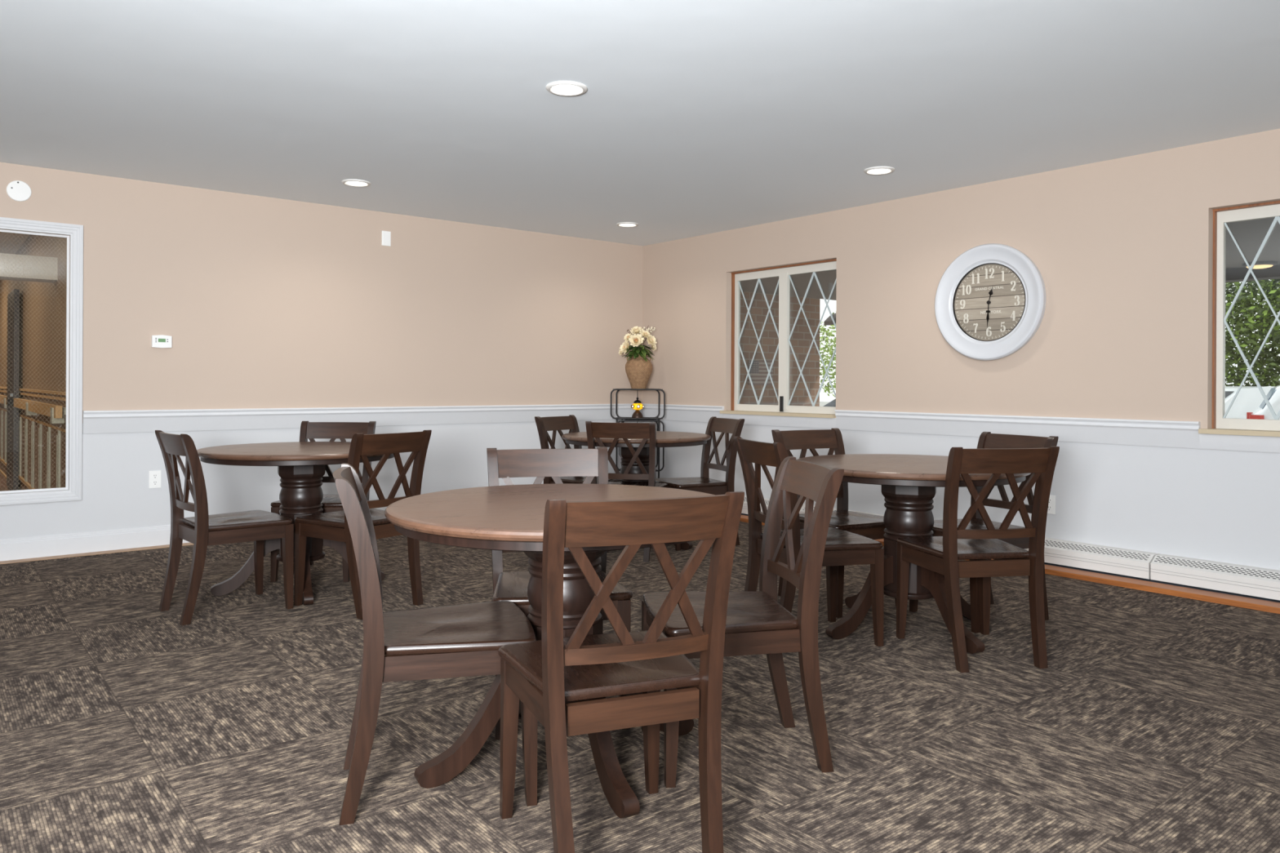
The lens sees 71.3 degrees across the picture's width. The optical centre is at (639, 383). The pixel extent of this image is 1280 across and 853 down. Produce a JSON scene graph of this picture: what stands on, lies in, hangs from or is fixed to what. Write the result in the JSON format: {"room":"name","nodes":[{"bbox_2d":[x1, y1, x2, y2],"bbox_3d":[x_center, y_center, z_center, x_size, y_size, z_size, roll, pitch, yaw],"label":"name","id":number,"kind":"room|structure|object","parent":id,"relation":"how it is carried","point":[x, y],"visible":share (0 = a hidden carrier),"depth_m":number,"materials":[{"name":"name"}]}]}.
{"room":"care facility","nodes":[
{"label":"care facility","id":0,"kind":"room"},
{"bbox_2d":[0,472,10,491],"bbox_3d":[-7.449,1.128,8.737,2.200,0.050,8.850,0,0,-39],"label":"floor","id":1,"kind":"structure","parent":0,"point":[3,486],"depth_m":9.77,"materials":[{"name":"brown wood"}]},
{"bbox_2d":[0,231,29,253],"bbox_3d":[-7.435,-1.462,8.737,2.400,0.100,8.850,0,0,-39],"label":"ceiling","id":2,"kind":"structure","parent":0,"point":[10,243],"depth_m":8.85,"materials":[{"name":"paint"}]},
{"bbox_2d":[0,235,66,407],"bbox_3d":[-6.549,-0.150,9.461,0.100,2.515,8.850,0,0,-39],"label":"wall","id":3,"kind":"structure","parent":0,"point":[42,305],"depth_m":7.69,"materials":[{"name":"paint"}]},
{"bbox_2d":[6,288,19,490],"bbox_3d":[-6.483,0.073,9.194,0.068,2.030,0.850,0,0,-39],"label":"door","id":4,"kind":"structure","parent":3,"relation":"in","point":[13,298],"depth_m":8.92,"materials":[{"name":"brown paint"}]},
{"bbox_2d":[0,253,57,283],"bbox_3d":[-5.329,-0.871,6.134,2.200,0.170,0.250,0,0,-39],"label":"trim","id":5,"kind":"structure","parent":3,"relation":"attached to","point":[14,267],"depth_m":6.63,"materials":[{"name":"white wood"}]},
{"bbox_2d":[0,386,66,489],"bbox_3d":[-6.603,0.578,9.420,0.030,1.060,8.850,0,0,-39],"label":"railing","id":6,"kind":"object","parent":3,"relation":"attached to","point":[42,443],"depth_m":7.65,"materials":[{"name":"brown wood"}]},
{"bbox_2d":[0,395,66,423],"bbox_3d":[-6.339,0.206,9.053,0.085,0.125,7.350,0,0,-39],"label":"handrail","id":7,"kind":"object","parent":3,"relation":"attached to","point":[56,413],"visible":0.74,"depth_m":6.98,"materials":[{"name":"brown wood"}]},
{"bbox_2d":[0,162,642,539],"bbox_3d":[-3.987,-0.187,5.745,10.500,2.615,0.150,0,0,-39],"label":"wall","id":8,"kind":"structure","parent":0,"point":[263,302],"depth_m":6.79,"materials":[{"name":"paint"}]},
{"bbox_2d":[6,180,31,201],"bbox_3d":[-3.946,-1.225,5.667,0.132,0.132,0.016,0,0,-39],"label":"ceiling box cover","id":9,"kind":"object","parent":8,"relation":"attached to","point":[17,190],"visible":1,"depth_m":5.66,"materials":[{"name":"white plastic"}]},
{"bbox_2d":[0,217,83,506],"bbox_3d":[-4.219,-0.140,5.479,1.349,1.814,0.073,0,0,-39],"label":"window","id":10,"kind":"structure","parent":8,"relation":"in","point":[72,491],"depth_m":5.85,"materials":[{"name":"white paint"}]},
{"bbox_2d":[0,542,193,564],"bbox_3d":[-3.919,1.144,5.638,10.180,0.054,0.110,0,0,-39],"label":"trim","id":11,"kind":"structure","parent":8,"relation":"attached to","point":[183,544],"depth_m":5.86,"materials":[{"name":"brown wood"}]},
{"bbox_2d":[148,470,160,488],"bbox_3d":[-3.351,0.662,6.161,0.074,0.118,0.010,0,0,-39],"label":"wall outlet","id":12,"kind":"object","parent":8,"relation":"attached to","point":[154,477],"visible":1,"depth_m":6.16,"materials":[{"name":"white plastic"}]},
{"bbox_2d":[151,334,172,347],"bbox_3d":[-3.312,-0.292,6.175,0.122,0.090,0.031,0,0,-39],"label":"thermostat","id":13,"kind":"object","parent":8,"relation":"attached to","point":[160,340],"visible":1,"depth_m":6.16,"materials":[{"name":"white plastic"}]},
{"bbox_2d":[0,506,386,561],"bbox_3d":[-3.952,1.052,5.670,10.170,0.139,0.018,0,0,-39],"label":"baseboard","id":14,"kind":"structure","parent":8,"relation":"attached to","point":[24,548],"depth_m":5.88,"materials":[{"name":"white paint"}]},
{"bbox_2d":[82,403,642,434],"bbox_3d":[-1.822,0.266,7.385,4.768,0.153,0.030,0,0,-39],"label":"trim","id":15,"kind":"structure","parent":8,"relation":"attached to","point":[188,420],"depth_m":6.86,"materials":[{"name":"white paint"}]},
{"bbox_2d":[381,231,391,246],"bbox_3d":[-2.051,-1.173,7.206,0.074,0.118,0.012,0,0,-39],"label":"blank plate","id":16,"kind":"object","parent":8,"relation":"attached to","point":[385,235],"visible":1,"depth_m":7.20,"materials":[{"name":"white plastic"}]},
{"bbox_2d":[0,521,1279,852],"bbox_3d":[-0.754,1.167,1.510,9.900,0.060,10.290,0,0,-39],"label":"floor","id":17,"kind":"structure","parent":0,"point":[1151,724],"depth_m":2.94,"materials":[{"name":"carpet"}]},
{"bbox_2d":[155,430,293,625],"bbox_3d":[-2.085,0.683,4.470,0.547,0.896,0.464,0,0,-43],"label":"dining chair","id":18,"kind":"object","parent":17,"relation":"on","point":[203,530],"visible":1,"depth_m":4.38,"materials":[{"name":"brown wood"}]},
{"bbox_2d":[196,441,394,605],"bbox_3d":[-1.877,0.743,4.941,1.060,0.777,1.060,0,0,-26],"label":"round table","id":19,"kind":"object","parent":17,"relation":"on","point":[301,465],"visible":0.8,"depth_m":4.83,"materials":[{"name":"brown wood"}]},
{"bbox_2d":[270,421,376,582],"bbox_3d":[-1.886,0.684,5.343,0.464,0.896,0.547,0,0,-1],"label":"dining chair","id":20,"kind":"object","parent":17,"relation":"on","point":[310,430],"visible":0.35,"depth_m":5.54,"materials":[{"name":"brown wood"}]},
{"bbox_2d":[293,430,431,619],"bbox_3d":[-1.423,0.686,4.579,0.547,0.896,0.464,0,0,36],"label":"dining chair","id":21,"kind":"object","parent":17,"relation":"on","point":[331,526],"visible":0.57,"depth_m":4.49,"materials":[{"name":"brown wood"}]},
{"bbox_2d":[333,463,537,825],"bbox_3d":[-0.590,0.690,2.546,0.547,0.896,0.464,0,0,-17],"label":"dining chair","id":22,"kind":"object","parent":17,"relation":"on","point":[464,640],"visible":0.95,"depth_m":2.37,"materials":[{"name":"brown wood"}]},
{"bbox_2d":[384,483,715,818],"bbox_3d":[-0.230,0.752,2.722,1.060,0.777,1.060,0,0,-28],"label":"round table","id":23,"kind":"object","parent":17,"relation":"on","point":[508,517],"visible":0.53,"depth_m":2.57,"materials":[{"name":"brown wood"}]},
{"bbox_2d":[486,446,632,739],"bbox_3d":[-0.301,0.692,3.152,0.464,0.896,0.547,0,0,-12],"label":"dining chair","id":24,"kind":"object","parent":17,"relation":"on","point":[504,464],"visible":0.42,"depth_m":3.33,"materials":[{"name":"brown wood"}]},
{"bbox_2d":[534,414,621,484],"bbox_3d":[-0.433,0.691,6.578,0.547,0.896,0.464,0,0,32],"label":"dining chair","id":25,"kind":"object","parent":17,"relation":"on","point":[553,424],"visible":0.42,"depth_m":6.60,"materials":[{"name":"brown wood"}]},
{"bbox_2d":[497,491,744,852],"bbox_3d":[-0.070,0.693,2.188,0.464,0.896,0.547,0,0,-21],"label":"dining chair","id":26,"kind":"object","parent":17,"relation":"on","point":[546,673],"visible":1,"depth_m":2.02,"materials":[{"name":"brown wood"}]},
{"bbox_2d":[585,421,667,562],"bbox_3d":[-0.082,0.693,5.973,0.464,0.896,0.547,0,0,11],"label":"dining chair","id":27,"kind":"object","parent":17,"relation":"on","point":[598,430],"visible":0.44,"depth_m":5.75,"materials":[{"name":"brown wood"}]},
{"bbox_2d":[561,431,711,552],"bbox_3d":[-0.028,0.753,6.363,1.060,0.777,1.060,0,0,33],"label":"round table","id":28,"kind":"object","parent":17,"relation":"on","point":[664,438],"visible":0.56,"depth_m":6.13,"materials":[{"name":"brown wood"}]},
{"bbox_2d":[610,388,665,478],"bbox_3d":[-0.023,0.595,8.460,0.515,1.094,0.235,0,0,0],"label":"corner shelf","id":29,"kind":"object","parent":17,"relation":"on","point":[626,419],"visible":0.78,"depth_m":8.35,"materials":[{"name":"black metal"}]},
{"bbox_2d":[631,395,644,417],"bbox_3d":[-0.024,0.191,8.450,0.122,0.264,0.121,0,0,0],"label":"lamp","id":30,"kind":"object","parent":29,"relation":"on","point":[637,405],"visible":0.96,"depth_m":8.42,"materials":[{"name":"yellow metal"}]},
{"bbox_2d":[625,354,652,388],"bbox_3d":[-0.011,-0.114,8.450,0.260,0.327,0.260,0,0,-39],"label":"vase","id":31,"kind":"object","parent":29,"relation":"on","point":[638,371],"visible":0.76,"depth_m":8.36,"materials":[{"name":"beige ceramic"}]},
{"bbox_2d":[618,326,657,361],"bbox_3d":[-0.021,-0.366,8.440,0.346,0.372,0.312,0,0,-19],"label":"flower arrangement","id":32,"kind":"object","parent":31,"relation":"in","point":[637,340],"visible":1,"depth_m":8.38,"materials":[{"name":"beige plant"}]},
{"bbox_2d":[655,416,744,551],"bbox_3d":[0.408,0.695,6.391,0.547,0.896,0.464,0,0,-23],"label":"dining chair","id":33,"kind":"object","parent":17,"relation":"on","point":[704,484],"visible":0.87,"depth_m":6.36,"materials":[{"name":"brown wood"}]},
{"bbox_2d":[640,456,844,788],"bbox_3d":[0.299,0.695,2.774,0.547,0.896,0.464,0,0,-9],"label":"dining chair","id":34,"kind":"object","parent":17,"relation":"on","point":[756,624],"visible":0.84,"depth_m":2.62,"materials":[{"name":"brown wood"}]},
{"bbox_2d":[733,436,884,646],"bbox_3d":[0.750,0.697,4.027,0.547,0.896,0.464,0,0,-17],"label":"dining chair","id":35,"kind":"object","parent":17,"relation":"on","point":[842,548],"visible":0.62,"depth_m":3.90,"materials":[{"name":"brown wood"}]},
{"bbox_2d":[771,427,896,617],"bbox_3d":[1.033,0.699,4.692,0.464,0.896,0.547,0,0,-29],"label":"dining chair","id":36,"kind":"object","parent":17,"relation":"on","point":[872,526],"visible":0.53,"depth_m":4.80,"materials":[{"name":"brown wood"}]},
{"bbox_2d":[798,453,1031,653],"bbox_3d":[1.259,0.759,4.181,1.060,0.777,1.060,0,0,-24],"label":"round table","id":37,"kind":"object","parent":17,"relation":"on","point":[909,483],"visible":0.68,"depth_m":4.07,"materials":[{"name":"brown wood"}]},
{"bbox_2d":[896,446,1059,672],"bbox_3d":[1.421,0.701,3.811,0.464,0.896,0.547,0,0,-9],"label":"dining chair","id":38,"kind":"object","parent":17,"relation":"on","point":[938,554],"visible":1,"depth_m":3.63,"materials":[{"name":"brown wood"}]},
{"bbox_2d":[909,431,1058,633],"bbox_3d":[1.692,0.702,4.413,0.547,0.896,0.464,0,0,-25],"label":"dining chair","id":39,"kind":"object","parent":17,"relation":"on","point":[987,440],"visible":0.34,"depth_m":4.43,"materials":[{"name":"brown wood"}]},
{"bbox_2d":[0,0,1279,245],"bbox_3d":[-0.669,-1.427,1.542,10.350,0.100,10.550,0,0,-39],"label":"ceiling","id":40,"kind":"structure","parent":0,"point":[693,117],"depth_m":4.27,"materials":[{"name":"paint"}]},
{"bbox_2d":[342,178,370,186],"bbox_3d":[-1.950,-1.378,6.130,0.192,0.011,0.192,0,0,-39],"label":"recessed light","id":41,"kind":"object","parent":40,"relation":"in","point":[351,182],"visible":1,"depth_m":6.12,"materials":[{"name":"white plastic"}]},
{"bbox_2d":[546,80,587,96],"bbox_3d":[-0.341,-1.370,4.145,0.192,0.011,0.192,0,0,-39],"label":"recessed light","id":42,"kind":"object","parent":40,"relation":"in","point":[565,88],"visible":1,"depth_m":4.14,"materials":[{"name":"white plastic"}]},
{"bbox_2d":[616,222,638,226],"bbox_3d":[-0.108,-1.369,7.681,0.192,0.011,0.192,0,0,-39],"label":"recessed light","id":43,"kind":"object","parent":40,"relation":"in","point":[621,224],"visible":1,"depth_m":7.66,"materials":[{"name":"white plastic"}]},
{"bbox_2d":[863,166,894,174],"bbox_3d":[1.528,-1.360,5.699,0.192,0.011,0.192,0,0,-39],"label":"recessed light","id":44,"kind":"object","parent":40,"relation":"in","point":[874,170],"visible":1,"depth_m":5.69,"materials":[{"name":"white plastic"}]},
{"bbox_2d":[641,128,1279,570],"bbox_3d":[3.402,-0.149,4.848,0.150,2.615,10.550,0,0,-39],"label":"wall","id":45,"kind":"structure","parent":0,"point":[1122,248],"depth_m":5.64,"materials":[{"name":"paint"}]},
{"bbox_2d":[720,258,836,417],"bbox_3d":[1.182,-0.363,7.540,0.180,1.264,1.260,0,0,-39],"label":"window","id":46,"kind":"structure","parent":45,"relation":"in","point":[783,408],"depth_m":7.58,"materials":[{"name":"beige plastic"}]},
{"bbox_2d":[741,495,1159,579],"bbox_3d":[1.791,1.047,6.584,0.158,0.133,3.726,0,0,-39],"label":"baseboard heater","id":47,"kind":"object","parent":45,"relation":"attached to","point":[1118,561],"visible":0.19,"depth_m":5.34,"materials":[{"name":"metal"}]},
{"bbox_2d":[641,403,1279,453],"bbox_3d":[3.292,0.292,4.838,0.030,0.153,10.370,0,0,-39],"label":"trim","id":48,"kind":"structure","parent":45,"relation":"attached to","point":[1166,433],"depth_m":5.88,"materials":[{"name":"white paint"}]},
{"bbox_2d":[934,243,1045,360],"bbox_3d":[2.337,-0.547,5.995,0.063,0.784,0.784,0,0,-39],"label":"wall clock","id":49,"kind":"object","parent":45,"relation":"attached to","point":[990,300],"visible":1,"depth_m":5.99,"materials":[{"name":"white plastic"}]},
{"bbox_2d":[739,515,1279,613],"bbox_3d":[3.142,1.167,4.668,0.130,0.080,10.290,0,0,-39],"label":"trim","id":50,"kind":"structure","parent":45,"relation":"attached to","point":[1187,593],"depth_m":4.93,"materials":[{"name":"brown wood"}]},
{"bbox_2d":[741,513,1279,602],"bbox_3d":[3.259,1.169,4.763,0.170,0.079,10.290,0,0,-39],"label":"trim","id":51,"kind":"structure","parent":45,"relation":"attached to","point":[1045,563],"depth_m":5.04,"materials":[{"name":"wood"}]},
{"bbox_2d":[1047,495,1055,514],"bbox_3d":[2.613,0.771,5.689,0.010,0.118,0.074,0,0,-39],"label":"wall outlet","id":52,"kind":"object","parent":45,"relation":"attached to","point":[1051,505],"visible":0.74,"depth_m":5.67,"materials":[{"name":"white plastic"}]},
{"bbox_2d":[1150,553,1279,600],"bbox_3d":[4.358,1.060,3.417,0.158,0.133,4.411,0,0,-39],"label":"baseboard heater","id":53,"kind":"object","parent":45,"relation":"attached to","point":[1264,583],"visible":1,"depth_m":4.84,"materials":[{"name":"metal"}]},
{"bbox_2d":[1198,200,1279,436],"bbox_3d":[3.597,-0.350,4.561,0.180,1.264,1.260,0,0,-39],"label":"window","id":54,"kind":"structure","parent":45,"relation":"in","point":[1221,424],"depth_m":5.01,"materials":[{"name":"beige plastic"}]},
{"label":"outside","id":55,"kind":"structure","parent":0,"visible":0},
{"bbox_2d":[740,217,1279,300],"bbox_3d":[5.268,-1.157,5.809,3.950,0.150,12.600,0,0,-39],"label":"ceiling","id":56,"kind":"structure","parent":55,"point":[1249,235],"depth_m":7.61,"materials":[{"name":"grey paint"}]},
{"bbox_2d":[1225,264,1279,282],"bbox_3d":[6.762,-1.019,7.021,0.200,0.110,12.600,0,0,-39],"label":"trim","id":57,"kind":"structure","parent":56,"relation":"attached to","point":[1236,274],"depth_m":8.25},
{"bbox_2d":[823,312,835,325],"bbox_3d":[2.641,-0.875,11.810,0.470,0.220,0.130,0,0,-39],"label":"brace","id":58,"kind":"object","parent":57,"relation":"attached to","point":[828,321],"visible":0.28,"depth_m":11.68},
{"bbox_2d":[1241,260,1277,268],"bbox_3d":[5.540,-1.055,7.973,0.260,0.050,0.260,0,0,-39],"label":"porch light","id":59,"kind":"object","parent":56,"relation":"attached to","point":[1259,264],"visible":0.85,"depth_m":7.89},
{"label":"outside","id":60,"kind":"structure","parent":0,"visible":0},
{"bbox_2d":[819,401,830,406],"bbox_3d":[17.078,1.729,35.606,59.850,0.100,100.000,0,0,-39],"label":"ground","id":61,"kind":"structure","parent":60,"point":[821,403],"depth_m":74.18,"materials":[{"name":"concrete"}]},
{"bbox_2d":[819,312,835,396],"bbox_3d":[7.646,-0.542,31.244,3.707,4.354,4.063,0,0,-39],"label":"tree","id":62,"kind":"object","parent":61,"relation":"on","point":[831,349],"visible":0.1,"depth_m":31.24,"materials":[{"name":"green plant"}]},
{"bbox_2d":[823,398,835,406],"bbox_3d":[4.910,0.816,18.114,4.645,1.600,1.840,0,0,41],"label":"car","id":63,"kind":"object","parent":61,"relation":"on","point":[833,403],"visible":0.02,"depth_m":17.89,"materials":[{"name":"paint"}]},
{"bbox_2d":[1224,386,1275,418],"bbox_3d":[11.818,0.852,18.192,4.645,1.600,1.840,0,0,-9],"label":"car","id":64,"kind":"object","parent":61,"relation":"on","point":[1249,398],"visible":0.03,"depth_m":17.35,"materials":[{"name":"white paint"}]},
{"bbox_2d":[1225,278,1279,386],"bbox_3d":[16.484,-1.644,21.369,5.903,6.647,5.805,0,0,11],"label":"tree","id":65,"kind":"object","parent":61,"relation":"on","point":[1264,318],"visible":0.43,"depth_m":21.16,"materials":[{"name":"green plant"}]},
{"bbox_2d":[1246,385,1279,419],"bbox_3d":[12.413,0.765,14.082,4.645,1.600,1.840,0,0,33],"label":"car","id":66,"kind":"object","parent":61,"relation":"on","point":[1263,412],"visible":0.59,"depth_m":14.50,"materials":[{"name":"white paint"}]},
{"bbox_2d":[1246,412,1252,418],"bbox_3d":[11.011,0.608,16.008,0.195,0.180,0.105,0,0,33],"label":"tail light","id":67,"kind":"object","parent":66,"relation":"attached to","point":[1248,414],"depth_m":16.00,"materials":[{"name":"red plastic"}]},
{"bbox_2d":[1249,414,1264,419],"bbox_3d":[10.083,0.603,14.578,0.195,0.180,0.105,0,0,33],"label":"tail light","id":68,"kind":"object","parent":66,"relation":"attached to","point":[1251,416],"depth_m":14.53,"materials":[{"name":"red plastic"}]},
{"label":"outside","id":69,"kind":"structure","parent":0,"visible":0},
{"bbox_2d":[739,291,820,406],"bbox_3d":[0.978,0.146,10.576,3.300,2.800,0.200,0,0,-39],"label":"wall","id":70,"kind":"structure","parent":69,"point":[801,340],"depth_m":11.02,"materials":[{"name":"brick"}]},
{"bbox_2d":[748,360,773,385],"bbox_3d":[1.467,-0.131,10.832,0.420,0.300,0.012,0,0,-39],"label":"flag","id":71,"kind":"object","parent":70,"relation":"attached to","point":[758,371],"visible":0.71,"depth_m":10.81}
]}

